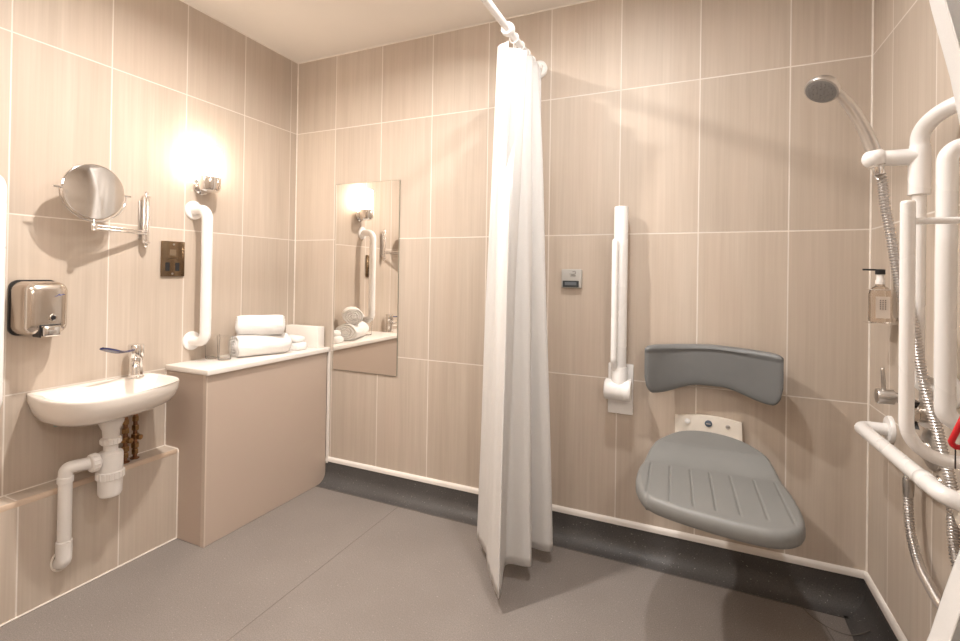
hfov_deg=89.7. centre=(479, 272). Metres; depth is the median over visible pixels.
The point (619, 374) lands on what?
socket
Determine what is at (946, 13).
shower curtain
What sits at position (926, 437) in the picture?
dial
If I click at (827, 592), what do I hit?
baseboard
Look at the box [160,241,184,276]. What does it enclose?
socket
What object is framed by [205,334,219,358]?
glass tumbler
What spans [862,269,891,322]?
soap bottle
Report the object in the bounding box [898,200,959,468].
rail
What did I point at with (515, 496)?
shower curtain
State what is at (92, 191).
mirror
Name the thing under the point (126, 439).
pipe
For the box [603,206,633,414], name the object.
rail
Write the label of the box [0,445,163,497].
trim
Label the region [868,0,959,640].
wall
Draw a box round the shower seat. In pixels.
[636,414,805,549]
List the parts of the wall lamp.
lamp shade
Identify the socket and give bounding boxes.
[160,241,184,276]
[611,366,627,384]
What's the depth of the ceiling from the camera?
2.24 m
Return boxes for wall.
[0,0,297,495]
[294,0,871,570]
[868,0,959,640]
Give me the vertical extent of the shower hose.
1.008 m
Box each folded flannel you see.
[289,335,304,342]
[290,342,306,350]
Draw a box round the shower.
[804,75,885,175]
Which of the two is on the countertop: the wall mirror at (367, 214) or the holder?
the holder
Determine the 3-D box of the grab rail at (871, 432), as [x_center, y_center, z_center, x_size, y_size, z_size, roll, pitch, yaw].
[1.096,0.489,1.241,0.098,0.109,0.618,1,0,24]
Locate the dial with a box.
[920,428,940,470]
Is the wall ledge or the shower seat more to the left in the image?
the wall ledge
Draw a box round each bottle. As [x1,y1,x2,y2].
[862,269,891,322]
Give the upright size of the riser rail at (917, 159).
0.725 m
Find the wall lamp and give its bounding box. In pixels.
[193,146,220,194]
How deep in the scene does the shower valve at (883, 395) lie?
1.37 m
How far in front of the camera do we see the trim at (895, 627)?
1.48 m
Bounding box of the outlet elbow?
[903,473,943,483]
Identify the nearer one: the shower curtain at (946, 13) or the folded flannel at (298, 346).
the shower curtain at (946, 13)
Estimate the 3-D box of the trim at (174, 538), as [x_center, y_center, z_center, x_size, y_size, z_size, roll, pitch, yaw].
[-1.689,1.105,1.102,0.006,0.006,2.030,1,0,24]
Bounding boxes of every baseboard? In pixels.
[317,462,864,617]
[844,582,897,640]
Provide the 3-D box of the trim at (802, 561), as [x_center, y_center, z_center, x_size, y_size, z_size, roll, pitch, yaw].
[0.246,1.022,2.131,2.362,0.022,0.012,1,0,24]
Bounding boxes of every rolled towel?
[231,332,291,357]
[235,315,284,334]
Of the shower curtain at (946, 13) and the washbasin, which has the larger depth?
the washbasin
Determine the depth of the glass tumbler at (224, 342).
2.17 m
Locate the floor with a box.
[0,486,853,640]
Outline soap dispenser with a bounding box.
[7,280,67,337]
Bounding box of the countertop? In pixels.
[165,347,329,375]
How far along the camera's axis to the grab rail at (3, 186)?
1.50 m
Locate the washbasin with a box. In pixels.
[27,372,178,426]
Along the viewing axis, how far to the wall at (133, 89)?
1.93 m
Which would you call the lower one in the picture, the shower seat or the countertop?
the shower seat
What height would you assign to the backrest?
0.191 m
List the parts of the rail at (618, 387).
rail, wall plate, rail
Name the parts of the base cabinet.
panel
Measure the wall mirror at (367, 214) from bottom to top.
0.995 m
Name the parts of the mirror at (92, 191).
frame, arm, wall plate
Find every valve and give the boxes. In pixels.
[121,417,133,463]
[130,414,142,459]
[874,367,897,404]
[914,376,933,431]
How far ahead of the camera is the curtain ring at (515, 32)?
1.85 m
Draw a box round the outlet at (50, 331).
[49,330,56,333]
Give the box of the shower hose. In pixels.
[874,172,959,609]
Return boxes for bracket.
[863,284,898,324]
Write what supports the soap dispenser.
attached to the wall at (133, 89)
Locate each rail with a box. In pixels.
[0,175,6,407]
[182,201,212,349]
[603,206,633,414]
[854,416,959,528]
[861,97,959,407]
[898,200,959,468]
[933,138,959,429]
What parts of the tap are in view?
lever, spout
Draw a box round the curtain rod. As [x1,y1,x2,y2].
[481,0,547,77]
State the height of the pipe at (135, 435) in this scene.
0.212 m
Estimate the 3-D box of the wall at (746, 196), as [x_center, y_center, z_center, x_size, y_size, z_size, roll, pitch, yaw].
[0.169,-0.011,2.240,2.818,2.309,0.100,1,0,24]
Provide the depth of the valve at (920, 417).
1.22 m
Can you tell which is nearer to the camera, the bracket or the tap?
the bracket
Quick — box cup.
[97,477,122,498]
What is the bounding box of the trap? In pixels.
[50,418,124,571]
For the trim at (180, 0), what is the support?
attached to the wall at (746, 196)
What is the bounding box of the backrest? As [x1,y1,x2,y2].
[644,344,783,405]
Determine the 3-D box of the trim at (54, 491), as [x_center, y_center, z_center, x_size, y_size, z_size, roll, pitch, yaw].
[-1.689,0.740,1.106,0.012,0.019,2.030,1,0,24]
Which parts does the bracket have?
plate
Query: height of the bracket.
0.165 m
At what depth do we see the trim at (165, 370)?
2.03 m
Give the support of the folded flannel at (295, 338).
on the folded flannel at (298, 346)
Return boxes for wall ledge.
[0,446,176,624]
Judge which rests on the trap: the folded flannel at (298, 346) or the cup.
the cup
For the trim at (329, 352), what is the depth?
2.61 m
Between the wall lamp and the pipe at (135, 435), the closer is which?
the pipe at (135, 435)
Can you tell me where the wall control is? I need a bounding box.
[561,269,581,287]
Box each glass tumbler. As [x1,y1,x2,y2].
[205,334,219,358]
[217,335,232,360]
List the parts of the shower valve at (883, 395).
lever, knob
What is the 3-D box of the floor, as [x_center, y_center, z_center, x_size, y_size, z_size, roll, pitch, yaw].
[-0.431,1.177,0.933,2.818,0.100,2.950,1,0,24]
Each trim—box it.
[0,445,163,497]
[0,449,176,512]
[0,538,176,626]
[164,370,178,537]
[180,0,594,63]
[227,486,870,640]
[293,0,873,571]
[325,456,865,578]
[326,349,330,462]
[864,572,907,640]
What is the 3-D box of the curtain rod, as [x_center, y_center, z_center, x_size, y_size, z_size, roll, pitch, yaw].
[0.535,-0.901,1.343,1.238,0.080,1.260,1,0,24]
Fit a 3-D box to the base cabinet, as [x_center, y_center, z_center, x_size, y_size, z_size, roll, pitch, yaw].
[-1.090,0.774,2.339,0.254,0.698,0.709,1,0,24]
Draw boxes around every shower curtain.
[477,41,552,598]
[927,0,959,640]
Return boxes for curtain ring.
[501,21,514,36]
[509,32,518,47]
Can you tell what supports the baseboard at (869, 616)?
attached to the wall at (911, 77)
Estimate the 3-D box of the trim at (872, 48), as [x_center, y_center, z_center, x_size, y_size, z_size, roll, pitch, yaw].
[0.149,-0.077,2.194,2.624,2.179,0.008,1,0,24]
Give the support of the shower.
attached to the riser rail at (917, 159)
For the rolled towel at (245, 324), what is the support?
on the rolled towel at (242, 345)
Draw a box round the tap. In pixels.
[100,343,144,378]
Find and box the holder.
[286,324,323,347]
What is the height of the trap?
0.501 m
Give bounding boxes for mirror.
[53,163,150,247]
[333,180,399,376]
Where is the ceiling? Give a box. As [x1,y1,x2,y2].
[183,0,586,62]
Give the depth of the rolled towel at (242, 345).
2.29 m
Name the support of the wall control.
attached to the wall at (746, 196)
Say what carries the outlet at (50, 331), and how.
attached to the soap dispenser
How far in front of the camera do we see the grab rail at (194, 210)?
2.12 m
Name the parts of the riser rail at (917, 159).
holder arm, rail, rail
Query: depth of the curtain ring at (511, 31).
1.79 m
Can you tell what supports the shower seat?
attached to the wall at (746, 196)
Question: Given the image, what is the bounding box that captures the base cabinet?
[165,352,326,547]
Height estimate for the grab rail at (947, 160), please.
0.657 m

